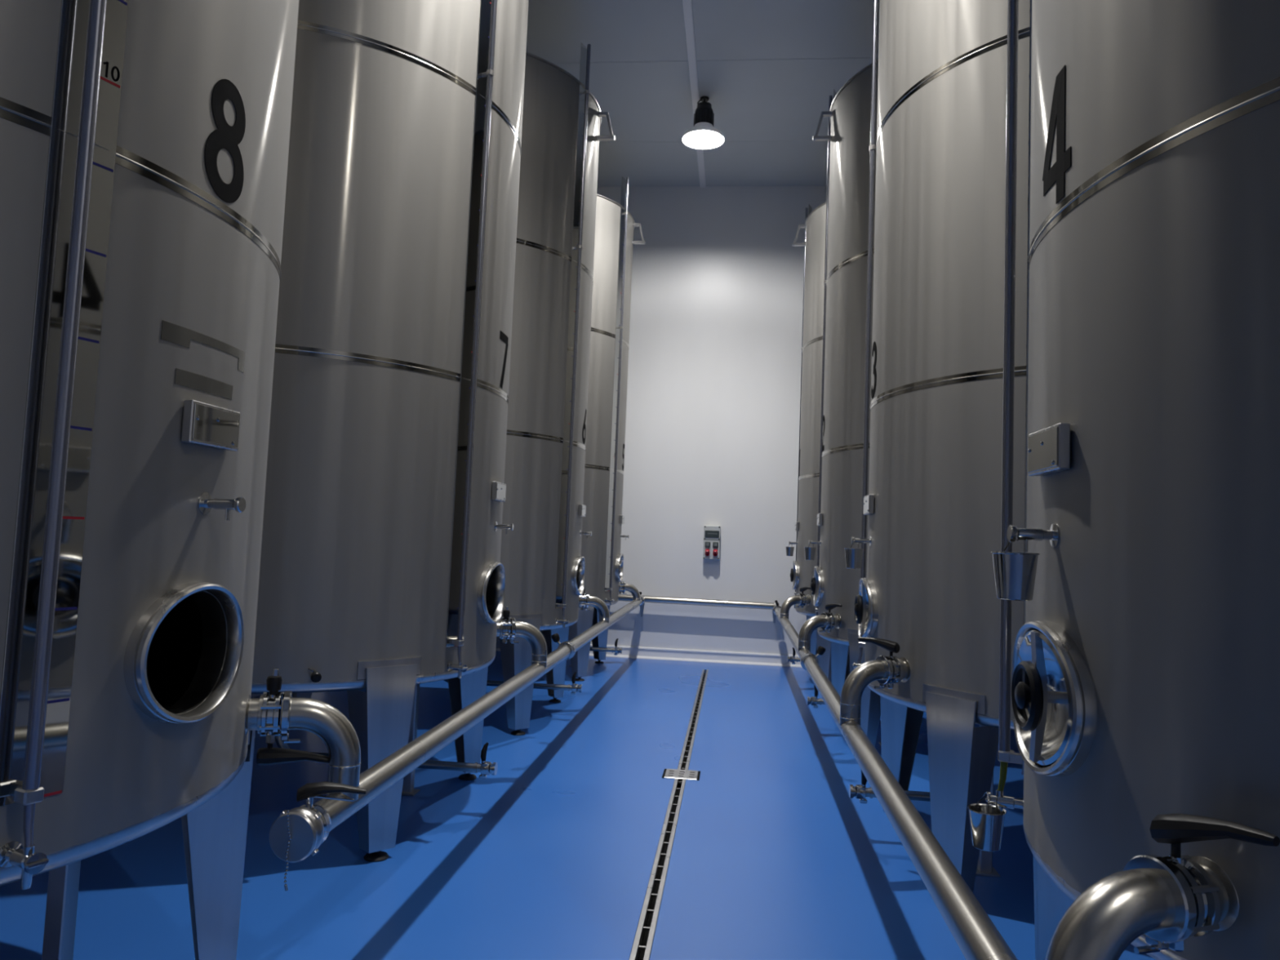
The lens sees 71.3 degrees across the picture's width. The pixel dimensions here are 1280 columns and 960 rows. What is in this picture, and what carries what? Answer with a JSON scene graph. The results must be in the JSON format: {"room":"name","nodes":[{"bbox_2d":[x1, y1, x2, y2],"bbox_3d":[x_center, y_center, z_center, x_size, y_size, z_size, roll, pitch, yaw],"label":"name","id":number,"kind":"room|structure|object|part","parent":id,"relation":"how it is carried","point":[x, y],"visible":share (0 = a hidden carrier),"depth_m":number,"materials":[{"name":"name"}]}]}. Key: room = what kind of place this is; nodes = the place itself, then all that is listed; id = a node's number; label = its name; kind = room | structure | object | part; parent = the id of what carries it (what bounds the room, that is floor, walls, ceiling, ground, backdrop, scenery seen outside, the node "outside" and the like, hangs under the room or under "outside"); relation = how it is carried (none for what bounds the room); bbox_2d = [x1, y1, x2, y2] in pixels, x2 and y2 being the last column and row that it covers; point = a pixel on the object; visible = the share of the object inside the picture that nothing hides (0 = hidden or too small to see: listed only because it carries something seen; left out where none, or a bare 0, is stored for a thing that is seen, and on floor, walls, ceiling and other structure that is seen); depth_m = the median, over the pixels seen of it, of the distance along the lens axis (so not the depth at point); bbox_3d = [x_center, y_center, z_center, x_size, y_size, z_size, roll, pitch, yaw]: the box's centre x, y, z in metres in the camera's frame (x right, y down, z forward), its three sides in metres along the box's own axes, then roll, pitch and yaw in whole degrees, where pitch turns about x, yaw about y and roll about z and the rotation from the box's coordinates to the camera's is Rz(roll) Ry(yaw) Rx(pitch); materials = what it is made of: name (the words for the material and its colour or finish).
{"room":"processing plant","nodes":[
{"label":"processing plant","id":0,"kind":"room"},
{"bbox_2d":[250,693,262,697],"bbox_3d":[-4.067,-1.645,3.782,0.100,6.695,18.413,2,-4,6],"label":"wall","id":1,"kind":"structure","parent":0,"point":[253,695],"depth_m":8.43,"materials":[{"name":"paint"}]},
{"bbox_2d":[0,651,1155,959],"bbox_3d":[-0.029,1.878,3.098,8.300,0.100,18.413,2,-4,6],"label":"floor","id":2,"kind":"structure","parent":0,"point":[549,855],"depth_m":4.53,"materials":[{"name":"blue paint"}]},
{"bbox_2d":[0,0,328,959],"bbox_3d":[-2.266,-1.323,2.570,2.667,6.029,2.514,2,-4,6],"label":"storage tank","id":3,"kind":"object","parent":2,"relation":"on","point":[144,144],"visible":0.99,"depth_m":2.13,"materials":[{"name":"metal"}]},
{"bbox_2d":[0,840,48,889],"bbox_3d":[-1.275,0.796,1.845,0.116,0.085,0.082,2,-4,6],"label":"tap","id":4,"kind":"object","parent":3,"relation":"on","point":[18,859],"depth_m":1.84,"materials":[{"name":"metal"}]},
{"bbox_3d":[-1.202,-1.821,2.071,0.054,5.020,0.138,2,-4,6],"label":"gauge panel","id":5,"kind":"part","parent":3,"relation":"part of","materials":[{"name":"metal"}]},
{"bbox_3d":[-2.431,0.905,2.424,2.492,0.214,2.492,2,-4,6],"label":"dish","id":6,"kind":"part","parent":3,"relation":"part of","materials":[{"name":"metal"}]},
{"bbox_3d":[-1.138,-0.143,2.373,0.026,0.108,0.222,2,-4,6],"label":"name plate","id":7,"kind":"part","parent":3,"relation":"part of","materials":[{"name":"metal"}]},
{"bbox_3d":[-1.124,-0.142,2.371,0.002,0.092,0.206,2,-4,6],"label":"plate","id":8,"kind":"part","parent":3,"relation":"part of","materials":[{"name":"metal"}]},
{"bbox_2d":[198,492,245,520],"bbox_3d":[-1.106,0.070,2.366,0.107,0.073,0.060,2,-4,6],"label":"tap","id":9,"kind":"object","parent":3,"relation":"on","point":[207,502],"depth_m":2.36,"materials":[{"name":"metal"}]},
{"bbox_2d":[244,668,328,765],"bbox_3d":[-1.132,0.752,2.826,0.272,0.302,0.178,2,-4,6],"label":"outlet","id":10,"kind":"object","parent":3,"relation":"attached to","point":[268,715],"depth_m":2.80,"materials":[{"name":"metal"}]},
{"bbox_2d":[251,0,528,862],"bbox_3d":[-1.961,-1.111,5.463,2.667,6.029,2.514,2,-4,6],"label":"storage tank","id":11,"kind":"object","parent":2,"relation":"on","point":[382,573],"visible":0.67,"depth_m":4.49,"materials":[{"name":"metal"}]},
{"bbox_3d":[-2.126,1.117,5.318,2.492,0.214,2.492,2,-4,6],"label":"dish","id":12,"kind":"part","parent":11,"relation":"part of","materials":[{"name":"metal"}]},
{"bbox_2d":[269,582,644,890],"bbox_3d":[-0.501,1.277,7.363,0.333,0.486,9.714,2,-4,6],"label":"pipe","id":13,"kind":"object","parent":11,"relation":"attached to","point":[297,833],"visible":1,"depth_m":2.88,"materials":[{"name":"metal"}]},
{"bbox_3d":[-1.005,1.056,2.542,0.020,0.224,0.014,2,-4,6],"label":"bead chain","id":14,"kind":"part","parent":13,"relation":"part of","materials":[{"name":"metal"}]},
{"bbox_3d":[-0.922,0.932,2.673,0.195,0.054,0.052,3,-4,-15],"label":"valve lever","id":15,"kind":"part","parent":13,"relation":"part of","materials":[{"name":"black plastic"}]},
{"bbox_3d":[-0.637,1.193,6.745,0.065,0.071,0.059,2,-4,6],"label":"valve knob","id":16,"kind":"part","parent":13,"relation":"part of","materials":[{"name":"black plastic"}]},
{"bbox_2d":[446,662,467,678],"bbox_3d":[-0.970,1.008,4.739,0.116,0.085,0.082,2,-4,6],"label":"tap","id":17,"kind":"object","parent":11,"relation":"on","point":[451,667],"depth_m":4.73,"materials":[{"name":"metal"}]},
{"bbox_3d":[-0.897,-1.610,4.964,0.054,5.020,0.138,2,-4,6],"label":"gauge panel","id":18,"kind":"part","parent":11,"relation":"part of","materials":[{"name":"metal"}]},
{"bbox_3d":[-0.901,1.571,5.160,0.032,0.105,0.043,-1,-5,36],"label":"drain lever","id":19,"kind":"part","parent":11,"relation":"part of","materials":[{"name":"black plastic"}]},
{"bbox_3d":[-0.833,0.069,5.266,0.026,0.108,0.222,2,-4,6],"label":"name plate","id":20,"kind":"part","parent":11,"relation":"part of","materials":[{"name":"metal"}]},
{"bbox_3d":[-0.819,0.070,5.265,0.002,0.092,0.206,2,-4,6],"label":"plate","id":21,"kind":"part","parent":11,"relation":"part of","materials":[{"name":"metal"}]},
{"bbox_2d":[493,521,513,533],"bbox_3d":[-0.801,0.282,5.259,0.107,0.073,0.060,2,-4,6],"label":"tap","id":22,"kind":"object","parent":11,"relation":"on","point":[496,526],"depth_m":5.25,"materials":[{"name":"metal"}]},
{"bbox_2d":[496,606,518,643],"bbox_3d":[-0.870,0.929,5.727,0.183,0.235,0.178,2,-4,6],"label":"outlet","id":23,"kind":"object","parent":11,"relation":"attached to","point":[506,626],"depth_m":5.68,"materials":[{"name":"metal"}]},
{"bbox_2d":[293,42,615,735],"bbox_3d":[-1.656,-0.899,8.357,2.667,6.029,2.514,2,-4,6],"label":"storage tank","id":24,"kind":"object","parent":2,"relation":"on","point":[544,565],"visible":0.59,"depth_m":7.60,"materials":[{"name":"metal"}]},
{"bbox_3d":[-1.821,1.329,8.211,2.492,0.214,2.492,2,-4,6],"label":"dish","id":25,"kind":"part","parent":24,"relation":"part of","materials":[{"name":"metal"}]},
{"bbox_2d":[555,617,568,627],"bbox_3d":[-0.665,1.220,7.632,0.116,0.085,0.082,2,-4,6],"label":"tap","id":26,"kind":"object","parent":24,"relation":"on","point":[558,620],"depth_m":7.62,"materials":[{"name":"metal"}]},
{"bbox_3d":[-1.619,-3.709,8.559,2.518,0.362,2.518,2,-4,6],"label":"lid","id":27,"kind":"part","parent":24,"relation":"part of","materials":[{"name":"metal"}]},
{"bbox_3d":[-0.592,-1.398,7.857,0.054,5.020,0.138,2,-4,6],"label":"gauge panel","id":28,"kind":"part","parent":24,"relation":"part of","materials":[{"name":"metal"}]},
{"bbox_3d":[-0.596,1.783,8.054,0.032,0.105,0.043,-1,-5,36],"label":"drain lever","id":29,"kind":"part","parent":24,"relation":"part of","materials":[{"name":"black plastic"}]},
{"bbox_3d":[-0.528,0.281,8.159,0.026,0.108,0.222,2,-4,6],"label":"name plate","id":30,"kind":"part","parent":24,"relation":"part of","materials":[{"name":"metal"}]},
{"bbox_3d":[-0.514,0.281,8.158,0.002,0.092,0.206,2,-4,6],"label":"plate","id":31,"kind":"part","parent":24,"relation":"part of","materials":[{"name":"metal"}]},
{"bbox_2d":[578,588,591,610],"bbox_3d":[-0.565,1.141,8.620,0.183,0.235,0.178,2,-4,6],"label":"outlet","id":32,"kind":"object","parent":24,"relation":"attached to","point":[584,599],"depth_m":8.58,"materials":[{"name":"metal"}]},
{"bbox_2d":[579,530,591,537],"bbox_3d":[-0.496,0.494,8.152,0.107,0.073,0.060,2,-4,6],"label":"tap","id":33,"kind":"object","parent":24,"relation":"on","point":[587,533],"depth_m":8.14,"materials":[{"name":"metal"}]},
{"bbox_2d":[568,176,645,681],"bbox_3d":[-1.351,-0.687,11.250,2.667,6.029,2.514,2,-4,6],"label":"storage tank","id":34,"kind":"object","parent":2,"relation":"on","point":[615,226],"visible":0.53,"depth_m":10.58,"materials":[{"name":"metal"}]},
{"bbox_2d":[604,597,614,604],"bbox_3d":[-0.360,1.431,10.525,0.116,0.085,0.082,2,-4,6],"label":"tap","id":35,"kind":"object","parent":34,"relation":"on","point":[606,599],"depth_m":10.52,"materials":[{"name":"metal"}]},
{"bbox_3d":[-1.516,1.541,11.104,2.492,0.214,2.492,2,-4,6],"label":"dish","id":36,"kind":"part","parent":34,"relation":"part of","materials":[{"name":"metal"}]},
{"bbox_3d":[-0.287,-1.186,10.750,0.006,5.020,0.145,0,-4,26],"label":"gauge panel","id":37,"kind":"part","parent":34,"relation":"part of","materials":[{"name":"metal"}]},
{"bbox_3d":[-1.314,-3.497,11.452,2.518,0.362,2.518,2,-4,6],"label":"lid","id":38,"kind":"part","parent":34,"relation":"part of","materials":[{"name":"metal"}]},
{"bbox_3d":[-0.223,0.493,11.053,0.026,0.108,0.222,2,-4,6],"label":"name plate","id":39,"kind":"part","parent":34,"relation":"part of","materials":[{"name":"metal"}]},
{"bbox_2d":[618,581,626,594],"bbox_3d":[-0.260,1.353,11.513,0.183,0.235,0.178,2,-4,6],"label":"outlet","id":40,"kind":"object","parent":34,"relation":"attached to","point":[622,585],"depth_m":11.47,"materials":[{"name":"metal"}]},
{"bbox_2d":[620,533,629,540],"bbox_3d":[-0.191,0.706,11.046,0.107,0.073,0.060,2,-4,6],"label":"tap","id":41,"kind":"object","parent":34,"relation":"on","point":[624,536],"depth_m":11.04,"materials":[{"name":"metal"}]},
{"bbox_2d":[629,669,708,959],"bbox_3d":[0.317,2.115,6.496,0.256,0.093,10.060,2,-4,6],"label":"floor drain","id":42,"kind":"object","parent":2,"relation":"in","point":[642,947],"visible":0.99,"depth_m":4.84,"materials":[{"name":"silver metal"}]},
{"bbox_3d":[0.007,1.904,3.807,0.024,0.058,4.630,2,-4,6],"label":"edge rail","id":43,"kind":"part","parent":42,"relation":"part of","materials":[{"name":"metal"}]},
{"bbox_3d":[0.060,1.906,3.801,0.024,0.058,4.630,2,-4,6],"label":"edge rail","id":44,"kind":"part","parent":42,"relation":"part of","materials":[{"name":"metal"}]},
{"bbox_3d":[0.289,2.053,6.221,0.225,0.008,0.240,2,-4,6],"label":"sump plate","id":45,"kind":"part","parent":42,"relation":"part of","materials":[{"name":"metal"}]},
{"bbox_3d":[0.546,2.278,8.915,0.024,0.058,5.190,2,-4,6],"label":"edge rail","id":46,"kind":"part","parent":42,"relation":"part of","materials":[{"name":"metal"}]},
{"bbox_3d":[0.599,2.280,8.909,0.024,0.058,5.190,2,-4,6],"label":"edge rail","id":47,"kind":"part","parent":42,"relation":"part of","materials":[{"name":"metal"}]},
{"bbox_2d":[786,201,831,683],"bbox_3d":[3.129,-0.537,10.812,2.667,6.029,2.514,2,-4,6],"label":"storage tank","id":48,"kind":"object","parent":2,"relation":"on","point":[815,226],"visible":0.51,"depth_m":10.53,"materials":[{"name":"metal"}]},
{"bbox_2d":[785,542,794,555],"bbox_3d":[1.819,0.835,10.830,0.110,0.177,0.110,2,-4,6],"label":"steel cup","id":49,"kind":"object","parent":48,"relation":"attached to","point":[789,550],"visible":1,"depth_m":10.79,"materials":[{"name":"silver metal"}]},
{"bbox_2d":[788,541,797,546],"bbox_3d":[1.860,0.773,10.830,0.107,0.073,0.060,2,-4,6],"label":"tap","id":50,"kind":"object","parent":48,"relation":"on","point":[791,543],"depth_m":10.82,"materials":[{"name":"metal"}]},
{"bbox_3d":[1.857,2.067,10.750,0.032,0.105,0.043,-1,-5,36],"label":"drain lever","id":51,"kind":"part","parent":48,"relation":"part of","materials":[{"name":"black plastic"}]},
{"bbox_2d":[795,586,810,608],"bbox_3d":[1.876,1.345,10.235,0.183,0.246,0.265,2,-4,6],"label":"outlet","id":52,"kind":"object","parent":48,"relation":"attached to","point":[805,598],"depth_m":10.24,"materials":[{"name":"metal"}]},
{"bbox_3d":[3.115,1.696,10.650,2.492,0.214,2.492,2,-4,6],"label":"dish","id":53,"kind":"part","parent":48,"relation":"part of","materials":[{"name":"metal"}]},
{"bbox_3d":[2.105,-1.046,11.382,0.006,5.020,0.145,0,-4,26],"label":"gauge panel","id":54,"kind":"part","parent":48,"relation":"part of","materials":[{"name":"metal"}]},
{"bbox_3d":[3.318,-3.342,10.998,2.518,0.362,2.518,2,-4,6],"label":"lid","id":55,"kind":"part","parent":48,"relation":"part of","materials":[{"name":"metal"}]},
{"bbox_2d":[773,595,1175,959],"bbox_3d":[1.317,1.251,6.499,0.245,0.407,11.051,2,-4,6],"label":"pipe","id":56,"kind":"object","parent":48,"relation":"attached to","point":[1121,907],"visible":1,"depth_m":2.17,"materials":[{"name":"metal"}]},
{"bbox_3d":[1.376,1.296,6.777,0.065,0.071,0.059,2,-4,6],"label":"valve knob","id":57,"kind":"part","parent":56,"relation":"part of","materials":[{"name":"black plastic"}]},
{"bbox_2d":[806,59,881,746],"bbox_3d":[2.824,-0.749,7.919,2.667,6.029,2.514,2,-4,6],"label":"storage tank","id":58,"kind":"object","parent":2,"relation":"on","point":[834,587],"visible":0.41,"depth_m":7.55,"materials":[{"name":"metal"}]},
{"bbox_2d":[804,542,816,559],"bbox_3d":[1.514,0.623,7.937,0.110,0.177,0.110,2,-4,6],"label":"steel cup","id":59,"kind":"object","parent":58,"relation":"attached to","point":[810,552],"visible":1,"depth_m":7.89,"materials":[{"name":"silver metal"}]},
{"bbox_2d":[808,539,821,546],"bbox_3d":[1.555,0.561,7.937,0.107,0.073,0.060,2,-4,6],"label":"tap","id":60,"kind":"object","parent":58,"relation":"on","point":[813,542],"depth_m":7.93,"materials":[{"name":"metal"}]},
{"bbox_3d":[1.552,1.855,7.857,0.032,0.105,0.043,-1,-5,36],"label":"drain lever","id":61,"kind":"part","parent":58,"relation":"part of","materials":[{"name":"black plastic"}]},
{"bbox_3d":[1.596,0.944,7.925,0.080,0.312,0.393,2,-4,6],"label":"manway door","id":62,"kind":"part","parent":58,"relation":"part of","materials":[{"name":"metal"}]},
{"bbox_3d":[1.590,0.352,7.960,0.002,0.092,0.206,2,-4,6],"label":"plate","id":63,"kind":"part","parent":58,"relation":"part of","materials":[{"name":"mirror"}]},
{"bbox_3d":[1.604,0.353,7.959,0.026,0.108,0.222,2,-4,6],"label":"name plate","id":64,"kind":"part","parent":58,"relation":"part of","materials":[{"name":"metal"}]},
{"bbox_2d":[818,603,842,632],"bbox_3d":[1.571,1.134,7.341,0.183,0.246,0.265,2,-4,6],"label":"outlet","id":65,"kind":"object","parent":58,"relation":"attached to","point":[833,619],"depth_m":7.35,"materials":[{"name":"metal"}]},
{"bbox_3d":[2.810,1.484,7.757,2.492,0.214,2.492,2,-4,6],"label":"dish","id":66,"kind":"part","parent":58,"relation":"part of","materials":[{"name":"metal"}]},
{"bbox_3d":[3.013,-3.554,8.105,2.518,0.362,2.518,2,-4,6],"label":"lid","id":67,"kind":"part","parent":58,"relation":"part of","materials":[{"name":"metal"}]},
{"bbox_2d":[848,0,1030,893],"bbox_3d":[2.519,-0.961,5.026,2.667,6.029,2.514,2,-4,6],"label":"storage tank","id":68,"kind":"object","parent":2,"relation":"on","point":[927,606],"visible":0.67,"depth_m":4.39,"materials":[{"name":"metal"}]},
{"bbox_2d":[844,537,863,568],"bbox_3d":[1.209,0.411,5.043,0.110,0.177,0.110,2,-4,6],"label":"steel cup","id":69,"kind":"object","parent":68,"relation":"attached to","point":[853,557],"visible":1,"depth_m":5.00,"materials":[{"name":"silver metal"}]},
{"bbox_2d":[852,660,862,668],"bbox_3d":[1.359,1.151,5.459,0.116,0.085,0.082,2,-4,6],"label":"tap","id":70,"kind":"object","parent":68,"relation":"on","point":[855,665],"depth_m":5.47,"materials":[{"name":"metal"}]},
{"bbox_2d":[851,535,871,548],"bbox_3d":[1.250,0.349,5.043,0.107,0.073,0.060,2,-4,6],"label":"tap","id":71,"kind":"object","parent":68,"relation":"on","point":[863,540],"depth_m":5.03,"materials":[{"name":"metal"}]},
{"bbox_3d":[1.247,1.644,4.964,0.032,0.105,0.043,-1,-5,36],"label":"drain lever","id":72,"kind":"part","parent":68,"relation":"part of","materials":[{"name":"black plastic"}]},
{"bbox_3d":[1.291,0.732,5.031,0.080,0.312,0.393,2,-4,6],"label":"manway door","id":73,"kind":"part","parent":68,"relation":"part of","materials":[{"name":"metal"}]},
{"bbox_3d":[1.285,0.140,5.067,0.002,0.092,0.206,2,-4,6],"label":"plate","id":74,"kind":"part","parent":68,"relation":"part of","materials":[{"name":"metal"}]},
{"bbox_3d":[1.299,0.141,5.066,0.026,0.108,0.222,2,-4,6],"label":"name plate","id":75,"kind":"part","parent":68,"relation":"part of","materials":[{"name":"metal"}]},
{"bbox_2d":[857,637,911,688],"bbox_3d":[1.238,0.926,4.508,0.250,0.242,0.205,2,-4,6],"label":"outlet","id":76,"kind":"object","parent":68,"relation":"attached to","point":[898,664],"depth_m":4.47,"materials":[{"name":"metal"}]},
{"bbox_3d":[2.505,1.272,4.864,2.492,0.214,2.492,2,-4,6],"label":"dish","id":77,"kind":"part","parent":68,"relation":"part of","materials":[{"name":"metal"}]},
{"bbox_2d":[985,0,1279,959],"bbox_3d":[2.214,-1.173,2.133,2.667,6.029,2.514,2,-4,6],"label":"storage tank","id":78,"kind":"object","parent":2,"relation":"on","point":[1145,677],"visible":0.94,"depth_m":1.79,"materials":[{"name":"metal"}]},
{"bbox_2d":[967,791,1006,851],"bbox_3d":[1.006,0.984,2.588,0.106,0.158,0.106,2,-4,6],"label":"bucket","id":79,"kind":"object","parent":78,"relation":"attached to","point":[986,826],"visible":0.97,"depth_m":2.55,"materials":[{"name":"silver metal"}]},
{"bbox_2d":[985,789,1023,814],"bbox_3d":[1.054,0.939,2.566,0.116,0.085,0.082,2,-4,6],"label":"tap","id":80,"kind":"object","parent":78,"relation":"on","point":[1001,801],"depth_m":2.56,"materials":[{"name":"metal"}]},
{"bbox_2d":[991,525,1039,600],"bbox_3d":[0.904,0.199,2.150,0.110,0.177,0.110,2,-4,6],"label":"bucket","id":81,"kind":"object","parent":78,"relation":"attached to","point":[1015,573],"visible":0.96,"depth_m":2.11,"materials":[{"name":"silver metal"}]},
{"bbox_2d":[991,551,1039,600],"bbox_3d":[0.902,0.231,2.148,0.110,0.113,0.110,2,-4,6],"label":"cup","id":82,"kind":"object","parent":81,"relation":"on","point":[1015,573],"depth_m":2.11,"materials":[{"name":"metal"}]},
{"bbox_3d":[1.190,-1.682,2.702,0.054,5.020,0.138,2,-4,6],"label":"gauge panel","id":83,"kind":"part","parent":78,"relation":"part of","materials":[{"name":"metal"}]},
{"bbox_2d":[1007,522,1059,551],"bbox_3d":[0.945,0.138,2.150,0.107,0.073,0.060,2,-4,6],"label":"tap","id":84,"kind":"object","parent":78,"relation":"on","point":[1052,534],"depth_m":2.14,"materials":[{"name":"metal"}]},
{"bbox_3d":[0.980,-0.071,2.174,0.002,0.092,0.206,2,-4,6],"label":"plate","id":85,"kind":"part","parent":78,"relation":"part of","materials":[{"name":"metal"}]},
{"bbox_3d":[0.986,0.520,2.138,0.080,0.312,0.393,2,-4,6],"label":"manway door","id":86,"kind":"part","parent":78,"relation":"part of","materials":[{"name":"metal"}]},
{"bbox_3d":[0.994,-0.071,2.172,0.026,0.108,0.222,2,-4,6],"label":"name plate","id":87,"kind":"part","parent":78,"relation":"part of","materials":[{"name":"metal"}]},
{"bbox_3d":[2.200,1.060,1.970,2.492,0.214,2.492,2,-4,6],"label":"dish","id":88,"kind":"part","parent":78,"relation":"part of","materials":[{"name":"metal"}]},
{"bbox_2d":[1122,813,1279,954],"bbox_3d":[0.961,0.704,1.555,0.183,0.257,0.265,2,-4,6],"label":"outlet","id":89,"kind":"object","parent":78,"relation":"attached to","point":[1213,868],"depth_m":1.55,"materials":[{"name":"metal"}]},
{"bbox_2d":[496,186,826,655],"bbox_3d":[1.074,-0.837,12.513,8.300,6.695,0.100,2,-4,6],"label":"wall","id":90,"kind":"structure","parent":0,"point":[713,406],"depth_m":12.48,"materials":[{"name":"white paint"}]},
{"bbox_2d":[495,639,802,667],"bbox_3d":[0.935,2.416,12.212,8.300,0.158,0.055,2,-4,6],"label":"baseboard","id":91,"kind":"structure","parent":90,"relation":"attached to","point":[632,652],"depth_m":12.23,"materials":[{"name":"white"}]},
{"bbox_2d":[609,594,779,622],"bbox_3d":[0.646,1.750,12.218,2.481,0.299,0.200,2,-4,6],"label":"pipe","id":92,"kind":"object","parent":90,"relation":"attached to","point":[625,597],"visible":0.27,"depth_m":12.12,"materials":[{"name":"metal"}]},
{"bbox_2d":[702,525,720,559],"bbox_3d":[0.986,0.860,12.252,0.225,0.466,0.190,2,-4,6],"label":"box","id":93,"kind":"object","parent":90,"relation":"attached to","point":[711,551],"visible":1,"depth_m":12.22,"materials":[{"name":"grey plastic"}]},
{"bbox_2d":[704,548,710,555],"bbox_3d":[0.921,0.991,12.197,0.068,0.096,0.087,2,-4,6],"label":"socket","id":94,"kind":"object","parent":93,"relation":"attached to","point":[707,551],"depth_m":12.20,"materials":[{"name":"red plastic"}]},
{"bbox_2d":[705,542,710,547],"bbox_3d":[0.927,0.886,12.223,0.074,0.076,0.022,2,-4,6],"label":"socket","id":95,"kind":"object","parent":93,"relation":"attached to","point":[707,544],"depth_m":12.21,"materials":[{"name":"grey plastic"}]},
{"bbox_2d":[712,549,717,555],"bbox_3d":[1.028,0.994,12.186,0.068,0.096,0.087,2,-4,6],"label":"socket","id":96,"kind":"object","parent":93,"relation":"attached to","point":[714,551],"depth_m":12.18,"materials":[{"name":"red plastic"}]},
{"bbox_2d":[712,542,718,547],"bbox_3d":[1.035,0.889,12.212,0.074,0.076,0.022,2,-4,6],"label":"socket","id":97,"kind":"object","parent":93,"relation":"attached to","point":[715,544],"depth_m":12.20,"materials":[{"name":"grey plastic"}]},
{"bbox_2d":[525,0,879,186],"bbox_3d":[0.243,-4.896,3.566,8.300,0.100,18.413,2,-4,6],"label":"ceiling","id":98,"kind":"structure","parent":0,"point":[749,100],"depth_m":9.66,"materials":[{"name":"white paint"}]},
{"bbox_2d":[682,0,706,187],"bbox_3d":[-0.063,-4.848,3.594,0.085,0.016,18.413,2,-4,6],"label":"trim","id":99,"kind":"structure","parent":98,"relation":"attached to","point":[687,6],"depth_m":9.50,"materials":[{"name":"white"}]},
{"bbox_2d":[681,96,724,149],"bbox_3d":[0.730,-4.121,10.186,0.488,0.495,0.488,2,-4,6],"label":"pendant lamp","id":100,"kind":"object","parent":98,"relation":"hanging from","point":[703,135],"visible":1,"depth_m":10.17,"materials":[{"name":"black metal"}]},
{"bbox_3d":[0.723,-3.948,10.174,0.080,0.076,0.080,2,-4,6],"label":"bulb","id":101,"kind":"part","parent":100,"relation":"part of","materials":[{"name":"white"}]},
{"bbox_2d":[599,140,827,143],"bbox_3d":[1.055,-4.278,11.292,8.300,0.003,0.030,2,-4,6],"label":"trim","id":102,"kind":"structure","parent":98,"relation":"attached to","point":[788,140],"depth_m":11.29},
{"bbox_2d":[554,57,878,65],"bbox_3d":[0.857,-4.416,9.408,8.300,0.003,0.030,2,-4,6],"label":"trim","id":103,"kind":"structure","parent":98,"relation":"attached to","point":[828,59],"depth_m":9.40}
]}

